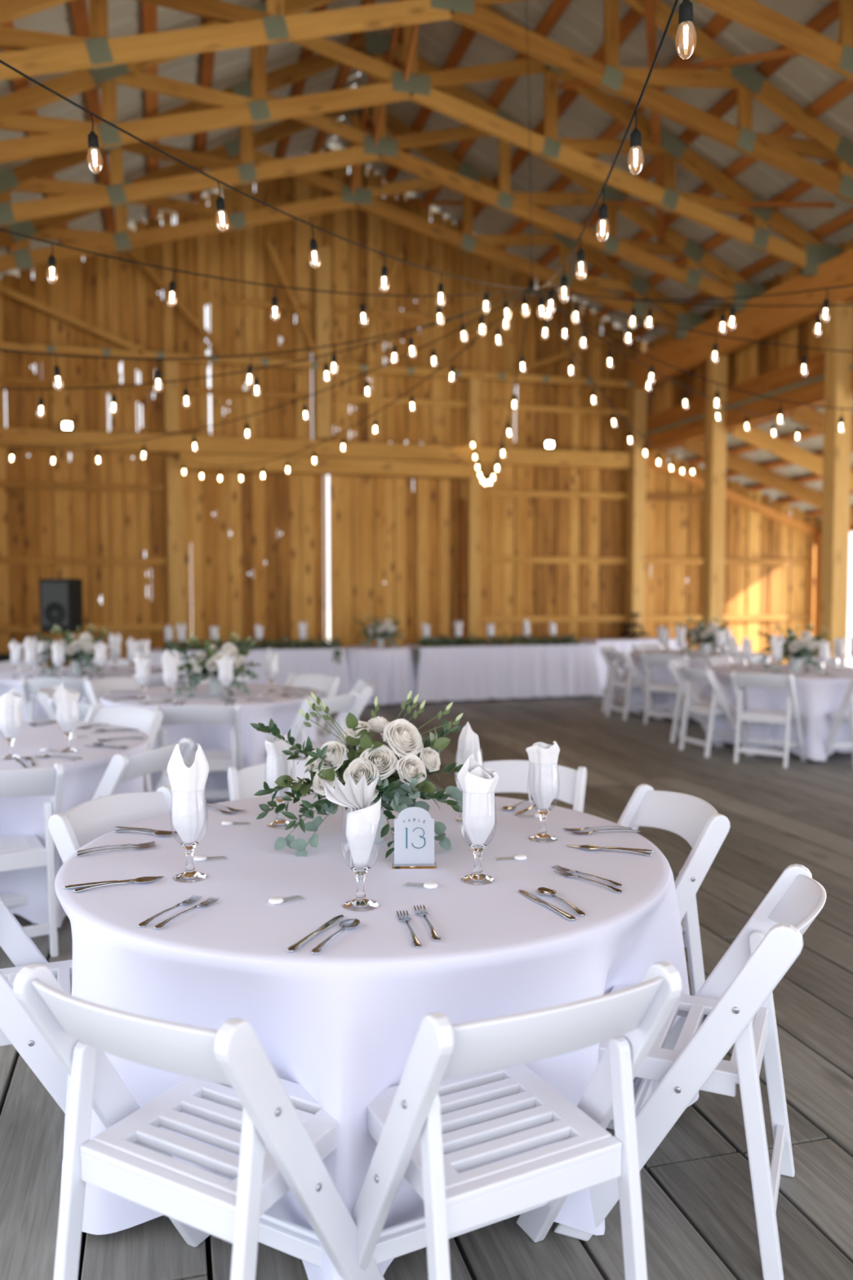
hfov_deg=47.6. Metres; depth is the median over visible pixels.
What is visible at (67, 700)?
folded napkin
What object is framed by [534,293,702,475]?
string light
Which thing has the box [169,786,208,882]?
water goblet
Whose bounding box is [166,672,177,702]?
water goblet
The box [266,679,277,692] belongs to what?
water goblet
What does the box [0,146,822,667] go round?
wall
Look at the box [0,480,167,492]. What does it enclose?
beam
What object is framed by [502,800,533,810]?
soup spoon
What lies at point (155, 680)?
folding chair
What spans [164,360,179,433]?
wall post
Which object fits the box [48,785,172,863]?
folding chair
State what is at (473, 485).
wall post
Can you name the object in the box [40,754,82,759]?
fork
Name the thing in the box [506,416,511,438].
bulb
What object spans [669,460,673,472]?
socket
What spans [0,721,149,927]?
tablecloth
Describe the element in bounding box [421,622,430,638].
folded napkin
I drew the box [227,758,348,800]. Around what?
folding chair
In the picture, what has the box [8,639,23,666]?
folded napkin
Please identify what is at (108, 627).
wall girt
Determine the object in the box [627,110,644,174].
bulb
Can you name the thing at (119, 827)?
knife
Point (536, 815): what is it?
place favour
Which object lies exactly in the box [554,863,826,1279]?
folding chair
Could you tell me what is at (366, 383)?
bulb
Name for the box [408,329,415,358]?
bulb
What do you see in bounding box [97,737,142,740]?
fork
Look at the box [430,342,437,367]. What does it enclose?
bulb
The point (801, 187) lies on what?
roof purlin
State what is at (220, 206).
bulb
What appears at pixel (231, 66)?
ceiling
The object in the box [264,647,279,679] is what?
folded napkin
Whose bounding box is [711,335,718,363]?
bulb
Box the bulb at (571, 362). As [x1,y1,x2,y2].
[567,352,573,376]
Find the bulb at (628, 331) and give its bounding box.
[624,316,631,345]
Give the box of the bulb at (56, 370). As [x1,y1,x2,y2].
[53,354,62,391]
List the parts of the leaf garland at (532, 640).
garland stem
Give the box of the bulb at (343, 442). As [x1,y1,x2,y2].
[340,431,346,453]
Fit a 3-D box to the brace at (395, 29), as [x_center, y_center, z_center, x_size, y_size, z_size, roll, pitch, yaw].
[-0.410,-6.264,10.562,0.040,1.073,1.447,-1,3,-15]
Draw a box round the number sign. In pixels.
[391,806,436,868]
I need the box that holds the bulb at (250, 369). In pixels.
[244,355,253,387]
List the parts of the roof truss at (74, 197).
gusset plate, gusset plate, gusset plate, gusset plate, gusset plate, gusset plate, gusset plate, gusset plate, king post, gusset plate, gusset plate, gusset plate, gusset plate, gusset plate, gusset plate, gusset plate, gusset plate, gusset plate, gusset plate, gusset plate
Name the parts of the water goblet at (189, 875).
stem and foot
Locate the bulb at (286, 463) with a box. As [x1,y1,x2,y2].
[284,457,290,475]
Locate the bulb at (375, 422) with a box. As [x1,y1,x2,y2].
[372,413,377,435]
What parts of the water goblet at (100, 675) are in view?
stem and foot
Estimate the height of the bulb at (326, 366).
0.209 m
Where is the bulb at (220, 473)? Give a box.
[217,471,222,482]
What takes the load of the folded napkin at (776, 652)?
in the water goblet at (776, 663)
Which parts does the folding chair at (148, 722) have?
rail, panel, leg, rail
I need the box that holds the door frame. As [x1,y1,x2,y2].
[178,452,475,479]
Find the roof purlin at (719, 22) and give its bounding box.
[496,13,732,249]
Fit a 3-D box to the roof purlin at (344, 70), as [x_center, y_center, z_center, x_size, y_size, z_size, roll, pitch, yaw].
[0.835,-6.728,5.194,0.143,0.098,18.847,-1,3,-15]
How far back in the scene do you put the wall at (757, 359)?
12.97 m
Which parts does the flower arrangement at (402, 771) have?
stem, stem, bud stem, bud stem, bud stem, bud stem, stem, stem, bud stem, bud stem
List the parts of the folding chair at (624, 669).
leg, panel, leg, rail, seat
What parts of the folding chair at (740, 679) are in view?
leg, rail, panel, seat rail, seat, leg, rail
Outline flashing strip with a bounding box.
[644,364,852,435]
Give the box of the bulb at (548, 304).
[545,301,551,319]
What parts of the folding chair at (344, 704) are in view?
seat, rail, leg, panel, rail, leg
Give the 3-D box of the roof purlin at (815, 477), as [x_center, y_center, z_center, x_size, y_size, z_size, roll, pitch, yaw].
[7.970,-2.097,7.364,0.145,0.084,18.847,-1,3,-15]
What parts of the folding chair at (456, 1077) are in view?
rail, leg, seat, seat rail, panel, rail, leg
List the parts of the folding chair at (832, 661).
rail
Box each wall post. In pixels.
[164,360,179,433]
[167,457,185,645]
[314,245,331,439]
[466,377,480,643]
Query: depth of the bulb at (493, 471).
10.88 m
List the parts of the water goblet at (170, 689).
stem and foot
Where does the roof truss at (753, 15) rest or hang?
on the wall
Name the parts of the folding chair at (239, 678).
rail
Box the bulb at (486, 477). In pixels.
[483,475,487,487]
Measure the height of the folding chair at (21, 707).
0.820 m
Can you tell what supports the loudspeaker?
on the speaker stand at (64, 637)
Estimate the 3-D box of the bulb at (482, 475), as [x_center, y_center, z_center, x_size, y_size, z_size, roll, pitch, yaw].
[0.728,-2.129,12.604,0.055,0.208,0.054,-1,3,-15]
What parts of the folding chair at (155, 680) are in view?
panel, rail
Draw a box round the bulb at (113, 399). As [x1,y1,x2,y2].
[109,386,117,414]
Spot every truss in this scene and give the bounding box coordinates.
[0,0,841,276]
[0,0,852,203]
[0,31,765,311]
[0,105,705,339]
[0,238,634,387]
[689,0,852,80]
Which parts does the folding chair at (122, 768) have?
rail, panel, leg, rail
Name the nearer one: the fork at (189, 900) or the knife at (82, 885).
the fork at (189, 900)
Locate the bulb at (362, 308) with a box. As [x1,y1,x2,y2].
[359,294,367,326]
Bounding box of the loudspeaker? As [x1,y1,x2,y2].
[40,578,83,632]
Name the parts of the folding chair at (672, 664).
panel, leg, leg, rail, seat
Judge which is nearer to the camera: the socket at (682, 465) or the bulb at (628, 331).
the bulb at (628, 331)
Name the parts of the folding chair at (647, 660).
leg, rail, seat rail, panel, seat, rail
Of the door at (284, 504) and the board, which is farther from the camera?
the board
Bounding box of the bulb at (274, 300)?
[270,285,279,321]
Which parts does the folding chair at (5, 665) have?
rail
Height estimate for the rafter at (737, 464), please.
1.505 m
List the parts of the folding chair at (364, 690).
seat, rail, rail, panel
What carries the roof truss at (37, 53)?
on the girder
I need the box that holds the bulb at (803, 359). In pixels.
[800,347,808,376]
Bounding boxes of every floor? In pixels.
[0,687,852,1279]
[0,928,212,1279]
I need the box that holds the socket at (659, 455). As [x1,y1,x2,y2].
[656,448,661,466]
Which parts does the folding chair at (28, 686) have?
rail, leg, seat, panel, leg, rail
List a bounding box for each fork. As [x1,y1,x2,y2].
[33,755,75,759]
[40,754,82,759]
[75,840,155,853]
[75,844,155,856]
[77,723,102,728]
[80,723,108,728]
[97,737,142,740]
[97,737,143,742]
[137,894,201,927]
[153,896,218,928]
[205,803,245,812]
[205,806,236,814]
[245,698,270,702]
[396,910,422,947]
[413,904,441,941]
[551,864,622,886]
[554,869,622,893]
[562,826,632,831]
[571,829,639,835]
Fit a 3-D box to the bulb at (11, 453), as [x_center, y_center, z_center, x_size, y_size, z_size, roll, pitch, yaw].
[-4.415,-1.985,10.284,0.055,0.208,0.054,-1,3,-15]
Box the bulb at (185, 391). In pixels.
[182,381,190,408]
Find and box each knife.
[14,758,26,767]
[31,720,57,726]
[63,875,164,888]
[84,745,126,749]
[90,728,138,733]
[114,826,177,833]
[280,695,303,697]
[286,914,343,952]
[514,804,537,815]
[518,889,576,920]
[566,844,653,852]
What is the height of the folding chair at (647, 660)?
0.820 m
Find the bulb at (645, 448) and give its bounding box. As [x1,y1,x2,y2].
[642,439,648,457]
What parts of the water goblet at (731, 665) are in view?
stem and foot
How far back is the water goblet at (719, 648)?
11.52 m
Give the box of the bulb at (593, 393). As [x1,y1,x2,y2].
[590,382,596,405]
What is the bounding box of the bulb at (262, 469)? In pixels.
[260,462,265,479]
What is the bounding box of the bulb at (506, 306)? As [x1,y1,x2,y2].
[503,292,511,320]
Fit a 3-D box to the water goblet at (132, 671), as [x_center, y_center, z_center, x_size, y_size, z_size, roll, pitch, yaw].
[-2.768,0.186,9.115,0.100,0.244,0.100,0,3,4]
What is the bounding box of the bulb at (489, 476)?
[488,469,492,486]
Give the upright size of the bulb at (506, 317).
0.208 m
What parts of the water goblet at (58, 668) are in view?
stem and foot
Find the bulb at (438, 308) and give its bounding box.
[435,296,444,325]
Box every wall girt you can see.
[0,556,168,564]
[0,623,168,632]
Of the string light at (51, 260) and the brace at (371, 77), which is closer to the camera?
the string light at (51, 260)
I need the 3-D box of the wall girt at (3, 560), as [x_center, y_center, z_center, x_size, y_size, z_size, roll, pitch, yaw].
[-5.029,-1.117,13.648,2.670,0.105,0.045,-1,3,-15]
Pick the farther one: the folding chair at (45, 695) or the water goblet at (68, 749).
the folding chair at (45, 695)
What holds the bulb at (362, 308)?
attached to the string light at (51, 260)
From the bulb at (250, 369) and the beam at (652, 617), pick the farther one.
the beam at (652, 617)
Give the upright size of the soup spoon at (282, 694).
0.012 m
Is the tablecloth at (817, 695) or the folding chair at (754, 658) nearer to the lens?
the tablecloth at (817, 695)
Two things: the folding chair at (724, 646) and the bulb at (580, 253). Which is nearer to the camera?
the bulb at (580, 253)
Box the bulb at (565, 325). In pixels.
[560,319,568,339]
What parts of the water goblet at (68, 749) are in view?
stem and foot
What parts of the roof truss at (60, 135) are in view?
gusset plate, gusset plate, gusset plate, gusset plate, gusset plate, gusset plate, king post, gusset plate, gusset plate, gusset plate, gusset plate, gusset plate, gusset plate, gusset plate, gusset plate, gusset plate, gusset plate, gusset plate, gusset plate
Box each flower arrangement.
[33,623,111,676]
[165,631,261,697]
[249,689,463,858]
[353,613,404,648]
[674,615,728,654]
[755,622,832,673]
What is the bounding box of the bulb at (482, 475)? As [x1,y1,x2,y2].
[480,473,484,484]
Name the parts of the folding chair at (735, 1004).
seat, rail, rail, leg, seat rail, leg, panel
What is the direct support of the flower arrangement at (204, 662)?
on the tablecloth at (283, 711)
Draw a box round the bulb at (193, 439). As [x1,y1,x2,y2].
[191,431,197,452]
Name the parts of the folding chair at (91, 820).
rail, panel, rail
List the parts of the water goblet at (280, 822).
stem and foot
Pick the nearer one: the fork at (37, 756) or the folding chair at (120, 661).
the fork at (37, 756)
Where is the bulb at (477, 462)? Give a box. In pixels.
[475,457,479,471]
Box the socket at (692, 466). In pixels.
[690,462,694,475]
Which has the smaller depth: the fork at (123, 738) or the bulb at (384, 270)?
the fork at (123, 738)
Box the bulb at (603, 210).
[595,188,609,241]
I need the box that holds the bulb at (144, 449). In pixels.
[140,440,146,461]
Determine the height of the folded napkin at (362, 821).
0.232 m
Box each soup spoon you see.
[22,756,35,766]
[28,720,55,724]
[73,876,158,892]
[92,742,128,747]
[93,728,133,731]
[103,696,134,698]
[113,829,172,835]
[143,700,170,704]
[282,693,305,697]
[283,688,310,689]
[310,918,359,954]
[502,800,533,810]
[537,887,586,916]
[578,844,651,855]
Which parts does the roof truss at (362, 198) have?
gusset plate, gusset plate, gusset plate, gusset plate, gusset plate, gusset plate, gusset plate, gusset plate, king post, gusset plate, gusset plate, gusset plate, gusset plate, gusset plate, gusset plate, gusset plate, gusset plate, gusset plate, gusset plate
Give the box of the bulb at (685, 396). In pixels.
[682,388,688,408]
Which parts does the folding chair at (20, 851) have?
seat, seat rail, panel, leg, rail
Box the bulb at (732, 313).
[727,298,736,329]
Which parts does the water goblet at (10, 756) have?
stem and foot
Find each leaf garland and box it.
[161,633,342,665]
[413,631,582,666]
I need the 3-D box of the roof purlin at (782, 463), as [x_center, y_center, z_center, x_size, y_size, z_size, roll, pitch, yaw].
[7.410,-2.292,7.202,0.145,0.084,18.847,-1,3,-15]
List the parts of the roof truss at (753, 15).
gusset plate, gusset plate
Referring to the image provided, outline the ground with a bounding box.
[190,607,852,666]
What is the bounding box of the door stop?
[460,498,464,639]
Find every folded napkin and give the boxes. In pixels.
[0,688,23,737]
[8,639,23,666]
[23,636,37,666]
[36,640,49,663]
[50,640,65,666]
[53,681,79,731]
[93,640,107,666]
[108,632,121,659]
[125,636,139,662]
[133,651,151,685]
[137,639,150,657]
[161,648,179,687]
[164,624,173,642]
[166,742,208,843]
[176,622,186,642]
[208,625,218,641]
[215,653,234,686]
[253,622,263,641]
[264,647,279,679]
[265,730,293,796]
[298,620,307,640]
[322,772,381,868]
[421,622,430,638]
[453,619,462,639]
[456,721,482,778]
[457,754,498,844]
[485,623,494,637]
[523,618,529,636]
[525,741,559,808]
[549,621,555,636]
[657,626,662,644]
[659,625,670,644]
[675,624,686,646]
[715,629,724,647]
[724,626,732,646]
[727,636,737,657]
[741,635,751,659]
[770,633,783,662]
[818,639,830,662]
[833,637,845,658]
[849,634,852,658]
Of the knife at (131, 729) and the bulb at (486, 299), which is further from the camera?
the bulb at (486, 299)
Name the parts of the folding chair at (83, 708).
rail, panel, rail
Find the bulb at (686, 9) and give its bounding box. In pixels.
[675,0,697,59]
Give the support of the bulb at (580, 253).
attached to the string light at (686, 8)
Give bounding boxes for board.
[646,453,822,537]
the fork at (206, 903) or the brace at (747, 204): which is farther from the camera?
the brace at (747, 204)
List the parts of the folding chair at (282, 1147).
leg, rail, panel, seat rail, seat, leg, rail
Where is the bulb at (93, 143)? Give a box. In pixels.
[86,114,102,173]
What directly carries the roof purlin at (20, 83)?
attached to the ceiling at (231, 66)
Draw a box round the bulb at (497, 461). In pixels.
[494,457,499,473]
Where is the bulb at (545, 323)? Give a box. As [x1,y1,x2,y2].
[541,311,548,339]
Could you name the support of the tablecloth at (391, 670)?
on the floor at (700, 1223)
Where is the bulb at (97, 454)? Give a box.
[95,444,101,465]
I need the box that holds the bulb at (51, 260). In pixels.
[46,244,57,284]
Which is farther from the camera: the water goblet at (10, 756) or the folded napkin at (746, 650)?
the folded napkin at (746, 650)
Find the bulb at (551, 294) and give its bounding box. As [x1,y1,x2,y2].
[546,280,555,314]
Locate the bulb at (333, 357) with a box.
[329,345,337,375]
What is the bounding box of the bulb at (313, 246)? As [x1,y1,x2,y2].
[309,226,319,268]
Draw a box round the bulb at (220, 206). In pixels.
[215,182,228,231]
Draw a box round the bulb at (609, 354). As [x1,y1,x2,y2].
[606,344,613,368]
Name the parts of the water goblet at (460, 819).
stem and foot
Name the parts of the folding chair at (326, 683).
rail, panel, leg, rail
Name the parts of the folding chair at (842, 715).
seat, leg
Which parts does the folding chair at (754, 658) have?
panel, rail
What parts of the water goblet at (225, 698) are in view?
stem and foot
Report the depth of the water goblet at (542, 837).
3.02 m
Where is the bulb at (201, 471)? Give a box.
[199,466,204,479]
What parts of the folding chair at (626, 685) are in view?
leg, panel, seat rail, rail, leg, seat, rail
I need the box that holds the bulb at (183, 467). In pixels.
[182,461,186,475]
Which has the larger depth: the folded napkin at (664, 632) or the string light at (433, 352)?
the folded napkin at (664, 632)
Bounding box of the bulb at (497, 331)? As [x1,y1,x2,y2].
[494,320,502,346]
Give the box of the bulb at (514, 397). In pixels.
[511,386,517,410]
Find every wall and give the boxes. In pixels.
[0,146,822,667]
[642,238,852,416]
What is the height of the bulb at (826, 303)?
0.208 m
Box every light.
[0,59,531,316]
[0,228,528,326]
[0,289,530,392]
[0,290,529,466]
[0,297,509,417]
[61,421,73,431]
[159,291,529,482]
[471,296,531,487]
[525,0,852,440]
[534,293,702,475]
[535,284,852,329]
[543,440,554,448]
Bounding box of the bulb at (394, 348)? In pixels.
[390,336,397,364]
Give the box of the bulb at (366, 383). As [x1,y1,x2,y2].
[364,372,370,397]
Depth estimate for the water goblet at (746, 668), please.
9.48 m
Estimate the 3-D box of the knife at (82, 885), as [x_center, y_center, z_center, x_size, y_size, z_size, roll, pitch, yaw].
[-0.829,0.642,2.571,0.255,0.007,0.024,-1,3,-23]
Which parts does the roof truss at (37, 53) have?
gusset plate, gusset plate, gusset plate, gusset plate, gusset plate, gusset plate, gusset plate, gusset plate, gusset plate, gusset plate, gusset plate, gusset plate, gusset plate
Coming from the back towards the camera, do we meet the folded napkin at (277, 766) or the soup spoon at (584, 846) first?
the folded napkin at (277, 766)
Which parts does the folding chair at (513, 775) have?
rail, panel, rail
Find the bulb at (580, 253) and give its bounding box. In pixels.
[575,235,586,279]
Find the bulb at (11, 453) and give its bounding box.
[8,447,13,462]
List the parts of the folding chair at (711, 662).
rail, panel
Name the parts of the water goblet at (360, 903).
stem and foot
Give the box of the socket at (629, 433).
[627,427,632,444]
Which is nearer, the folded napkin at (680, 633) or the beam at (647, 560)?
the folded napkin at (680, 633)
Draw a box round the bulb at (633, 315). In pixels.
[629,300,636,328]
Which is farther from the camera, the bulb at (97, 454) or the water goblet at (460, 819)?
the bulb at (97, 454)
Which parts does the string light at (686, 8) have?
wire, string light, string light, string light, string light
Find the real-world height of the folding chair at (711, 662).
0.820 m
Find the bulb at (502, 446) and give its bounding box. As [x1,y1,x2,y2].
[500,438,505,458]
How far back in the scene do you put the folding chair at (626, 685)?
11.51 m
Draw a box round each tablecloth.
[0,665,179,721]
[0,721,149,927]
[54,791,698,1279]
[99,684,318,803]
[149,645,352,698]
[343,644,414,704]
[404,642,604,702]
[579,637,686,688]
[626,648,771,721]
[710,663,852,760]
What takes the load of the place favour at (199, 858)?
on the tablecloth at (341, 1023)
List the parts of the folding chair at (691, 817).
rail, panel, seat rail, leg, rail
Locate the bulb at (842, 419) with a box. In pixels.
[837,408,844,433]
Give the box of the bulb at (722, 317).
[718,305,726,334]
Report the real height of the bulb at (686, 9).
0.209 m
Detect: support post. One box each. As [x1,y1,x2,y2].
[626,388,647,638]
[702,354,728,644]
[813,533,821,656]
[819,301,852,666]
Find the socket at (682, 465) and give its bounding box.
[680,463,684,474]
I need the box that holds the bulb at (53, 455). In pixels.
[49,446,55,466]
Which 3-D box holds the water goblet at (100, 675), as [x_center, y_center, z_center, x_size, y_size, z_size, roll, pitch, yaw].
[-2.914,0.210,8.661,0.100,0.244,0.100,2,4,36]
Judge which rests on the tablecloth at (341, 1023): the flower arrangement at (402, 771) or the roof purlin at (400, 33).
the flower arrangement at (402, 771)
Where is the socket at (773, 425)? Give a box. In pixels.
[771,418,776,437]
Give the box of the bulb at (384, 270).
[378,255,388,292]
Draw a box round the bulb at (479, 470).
[477,468,481,479]
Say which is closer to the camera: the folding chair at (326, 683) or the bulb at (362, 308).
the bulb at (362, 308)
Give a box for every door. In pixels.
[183,470,327,646]
[328,475,466,648]
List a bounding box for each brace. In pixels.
[351,55,373,193]
[359,110,373,135]
[373,0,403,144]
[383,50,403,71]
[404,23,419,80]
[408,200,835,208]
[557,40,839,89]
[644,0,665,243]
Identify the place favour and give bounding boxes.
[40,747,58,751]
[70,735,87,737]
[193,854,225,862]
[221,820,248,825]
[267,894,304,905]
[403,881,438,889]
[495,853,527,861]
[519,813,540,817]
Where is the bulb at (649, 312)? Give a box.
[645,300,653,329]
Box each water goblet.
[0,725,22,759]
[11,666,22,677]
[26,666,36,677]
[38,663,48,674]
[52,661,64,677]
[58,720,79,752]
[96,653,106,677]
[110,659,119,670]
[128,662,135,673]
[135,678,150,699]
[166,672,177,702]
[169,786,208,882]
[219,675,233,700]
[264,751,295,828]
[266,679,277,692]
[340,804,380,911]
[454,755,484,822]
[459,789,495,884]
[528,763,559,842]
[658,644,663,652]
[676,646,684,654]
[715,647,724,655]
[727,644,736,667]
[741,659,751,670]
[771,662,781,672]
[818,663,828,674]
[833,650,844,668]
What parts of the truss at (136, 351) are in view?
gusset plate, gusset plate, gusset plate, gusset plate, gusset plate, gusset plate, gusset plate, gusset plate, gusset plate, gusset plate, gusset plate, gusset plate, gusset plate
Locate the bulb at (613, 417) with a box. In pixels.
[611,408,617,427]
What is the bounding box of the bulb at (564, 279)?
[559,264,569,302]
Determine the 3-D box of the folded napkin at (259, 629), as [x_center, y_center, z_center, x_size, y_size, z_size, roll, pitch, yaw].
[-2.216,-0.102,12.828,0.112,0.241,0.100,-3,4,-42]
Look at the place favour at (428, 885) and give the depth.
2.53 m
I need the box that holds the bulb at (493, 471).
[490,464,495,482]
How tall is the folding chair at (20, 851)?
0.820 m
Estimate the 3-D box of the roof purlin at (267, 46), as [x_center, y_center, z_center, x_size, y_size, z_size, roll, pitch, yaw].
[-0.284,-6.133,4.921,0.143,0.098,18.847,-1,3,-15]
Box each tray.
[619,631,649,635]
[621,623,641,626]
[628,613,640,615]
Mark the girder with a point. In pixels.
(757, 323)
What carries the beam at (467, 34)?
attached to the ceiling at (580, 28)
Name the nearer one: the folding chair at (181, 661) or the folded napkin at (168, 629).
the folding chair at (181, 661)
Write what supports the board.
attached to the wall at (418, 244)
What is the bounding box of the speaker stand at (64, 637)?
[62,632,66,666]
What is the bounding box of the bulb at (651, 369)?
[648,357,654,384]
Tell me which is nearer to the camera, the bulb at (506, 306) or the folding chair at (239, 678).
the bulb at (506, 306)
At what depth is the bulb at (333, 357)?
6.56 m
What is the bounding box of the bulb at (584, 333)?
[579,321,586,349]
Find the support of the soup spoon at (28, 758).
on the tablecloth at (82, 777)
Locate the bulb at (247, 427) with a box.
[244,416,250,439]
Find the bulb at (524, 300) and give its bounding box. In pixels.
[521,288,528,316]
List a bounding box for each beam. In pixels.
[0,377,308,399]
[0,426,631,469]
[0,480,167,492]
[225,297,456,321]
[334,394,468,407]
[383,4,492,182]
[480,402,629,415]
[480,488,628,499]
[480,555,627,564]
[480,615,626,622]
[644,557,702,564]
[644,614,702,621]
[645,369,852,453]
[645,493,703,502]
[646,352,825,431]
[724,558,812,565]
[724,613,810,620]
[821,521,852,532]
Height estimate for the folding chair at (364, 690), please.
0.820 m
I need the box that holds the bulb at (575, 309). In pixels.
[572,295,579,324]
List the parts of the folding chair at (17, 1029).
rail, rail, seat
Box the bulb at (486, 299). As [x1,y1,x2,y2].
[481,284,489,313]
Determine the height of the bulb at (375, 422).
0.208 m
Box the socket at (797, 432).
[795,422,799,440]
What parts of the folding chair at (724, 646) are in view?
panel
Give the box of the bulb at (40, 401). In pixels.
[36,388,44,417]
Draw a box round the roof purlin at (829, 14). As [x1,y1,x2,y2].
[535,0,839,266]
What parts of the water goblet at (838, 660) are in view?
stem and foot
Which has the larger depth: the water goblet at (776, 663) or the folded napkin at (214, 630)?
the folded napkin at (214, 630)
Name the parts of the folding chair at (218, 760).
rail, leg, panel, seat rail, seat, leg, rail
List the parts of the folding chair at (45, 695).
rail, panel, rail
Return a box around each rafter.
[682,438,852,523]
[731,424,852,489]
[790,407,852,448]
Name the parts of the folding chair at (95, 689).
rail, panel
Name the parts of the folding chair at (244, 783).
rail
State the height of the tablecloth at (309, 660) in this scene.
0.735 m
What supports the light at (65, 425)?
attached to the beam at (175, 443)
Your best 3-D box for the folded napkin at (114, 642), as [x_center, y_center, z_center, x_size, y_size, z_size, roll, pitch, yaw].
[-3.049,0.059,9.445,0.102,0.270,0.113,1,3,19]
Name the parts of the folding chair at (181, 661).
panel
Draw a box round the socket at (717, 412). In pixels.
[715,405,720,422]
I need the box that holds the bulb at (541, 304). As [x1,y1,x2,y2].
[537,288,546,319]
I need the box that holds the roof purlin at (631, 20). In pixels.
[457,7,644,229]
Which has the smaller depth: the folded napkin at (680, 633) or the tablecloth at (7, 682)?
the tablecloth at (7, 682)
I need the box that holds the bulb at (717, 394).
[713,382,719,409]
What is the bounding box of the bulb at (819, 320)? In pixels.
[813,306,822,336]
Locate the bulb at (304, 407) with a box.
[302,397,308,421]
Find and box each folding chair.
[0,659,41,671]
[0,762,63,957]
[0,897,71,1113]
[13,963,384,1279]
[20,676,91,722]
[20,705,22,721]
[31,737,194,924]
[37,685,83,722]
[48,697,144,791]
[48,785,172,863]
[82,657,130,665]
[84,676,146,704]
[84,705,163,791]
[133,671,186,687]
[154,702,242,799]
[159,659,193,684]
[186,672,248,684]
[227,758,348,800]
[265,691,359,759]
[284,673,340,728]
[315,680,373,750]
[351,961,682,1279]
[457,760,586,812]
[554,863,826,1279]
[600,644,642,714]
[603,648,663,720]
[617,783,730,995]
[632,643,670,651]
[641,652,700,724]
[667,658,715,746]
[675,664,755,757]
[698,644,740,650]
[706,655,752,668]
[710,653,768,696]
[730,671,807,768]
[795,656,846,666]
[820,676,852,762]
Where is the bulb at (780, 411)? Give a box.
[776,400,783,425]
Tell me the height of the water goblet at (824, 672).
0.244 m
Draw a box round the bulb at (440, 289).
[435,271,444,306]
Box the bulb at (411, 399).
[408,389,415,412]
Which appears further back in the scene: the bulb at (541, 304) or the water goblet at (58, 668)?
the water goblet at (58, 668)
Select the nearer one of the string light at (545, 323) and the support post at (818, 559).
the string light at (545, 323)
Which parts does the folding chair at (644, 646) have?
rail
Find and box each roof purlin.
[0,21,71,244]
[0,226,26,271]
[68,0,115,232]
[140,0,159,219]
[191,0,220,202]
[249,0,268,78]
[275,3,328,159]
[311,0,375,153]
[348,26,403,147]
[422,0,572,207]
[457,7,644,229]
[496,13,732,249]
[562,78,852,297]
[595,160,839,318]
[629,208,852,338]
[657,402,824,451]
[686,418,852,465]
[725,448,852,478]
[746,467,852,491]
[776,488,852,504]
[805,506,852,516]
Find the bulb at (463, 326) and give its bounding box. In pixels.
[460,315,466,342]
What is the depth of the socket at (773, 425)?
10.41 m
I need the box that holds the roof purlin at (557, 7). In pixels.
[422,0,572,207]
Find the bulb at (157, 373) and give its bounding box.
[153,359,162,392]
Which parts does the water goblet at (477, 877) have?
stem and foot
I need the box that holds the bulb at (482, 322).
[478,307,485,336]
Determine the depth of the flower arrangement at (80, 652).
8.82 m
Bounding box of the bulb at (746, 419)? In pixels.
[744,411,749,431]
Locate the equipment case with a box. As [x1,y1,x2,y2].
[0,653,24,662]
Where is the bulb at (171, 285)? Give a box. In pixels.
[166,270,177,306]
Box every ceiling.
[0,0,387,279]
[332,0,852,343]
[666,404,852,519]
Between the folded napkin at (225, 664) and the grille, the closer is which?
the folded napkin at (225, 664)
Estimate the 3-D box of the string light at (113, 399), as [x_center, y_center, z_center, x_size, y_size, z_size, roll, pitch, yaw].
[-1.957,-2.135,7.089,5.546,1.036,0.072,0,3,-6]
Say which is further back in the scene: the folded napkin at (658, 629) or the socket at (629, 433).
the folded napkin at (658, 629)
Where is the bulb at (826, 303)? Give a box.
[820,288,830,322]
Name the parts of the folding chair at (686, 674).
leg, panel, seat rail, rail, leg, seat, rail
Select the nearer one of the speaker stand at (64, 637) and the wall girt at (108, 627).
the speaker stand at (64, 637)
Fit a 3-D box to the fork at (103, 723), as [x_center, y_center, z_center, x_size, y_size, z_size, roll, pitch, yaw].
[-1.884,0.489,5.503,0.029,0.011,0.229,1,3,21]
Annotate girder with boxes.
[629,248,852,390]
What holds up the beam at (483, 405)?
attached to the wall at (418, 244)
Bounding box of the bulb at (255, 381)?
[253,368,260,397]
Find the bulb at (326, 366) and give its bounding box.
[323,355,330,382]
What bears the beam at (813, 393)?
attached to the ceiling at (814, 444)
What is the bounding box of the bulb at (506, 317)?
[502,311,509,330]
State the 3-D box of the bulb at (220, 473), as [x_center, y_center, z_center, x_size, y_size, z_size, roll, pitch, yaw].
[-2.568,-2.060,12.018,0.055,0.208,0.054,-1,3,-15]
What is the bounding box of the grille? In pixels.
[40,582,68,625]
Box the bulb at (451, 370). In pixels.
[448,358,454,382]
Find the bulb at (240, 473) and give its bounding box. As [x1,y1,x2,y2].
[238,465,243,482]
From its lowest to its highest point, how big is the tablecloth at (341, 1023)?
0.744 m
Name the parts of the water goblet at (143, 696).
stem and foot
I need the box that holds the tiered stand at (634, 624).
[619,612,649,639]
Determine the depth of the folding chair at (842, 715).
8.44 m
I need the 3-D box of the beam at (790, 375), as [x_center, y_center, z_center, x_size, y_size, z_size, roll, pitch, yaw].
[5.990,-3.017,6.822,0.070,0.280,18.726,-1,3,-15]
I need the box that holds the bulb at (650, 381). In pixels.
[644,374,651,391]
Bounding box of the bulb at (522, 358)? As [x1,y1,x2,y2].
[519,348,526,373]
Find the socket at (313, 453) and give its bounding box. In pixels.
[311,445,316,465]
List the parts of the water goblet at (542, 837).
stem and foot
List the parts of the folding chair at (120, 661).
rail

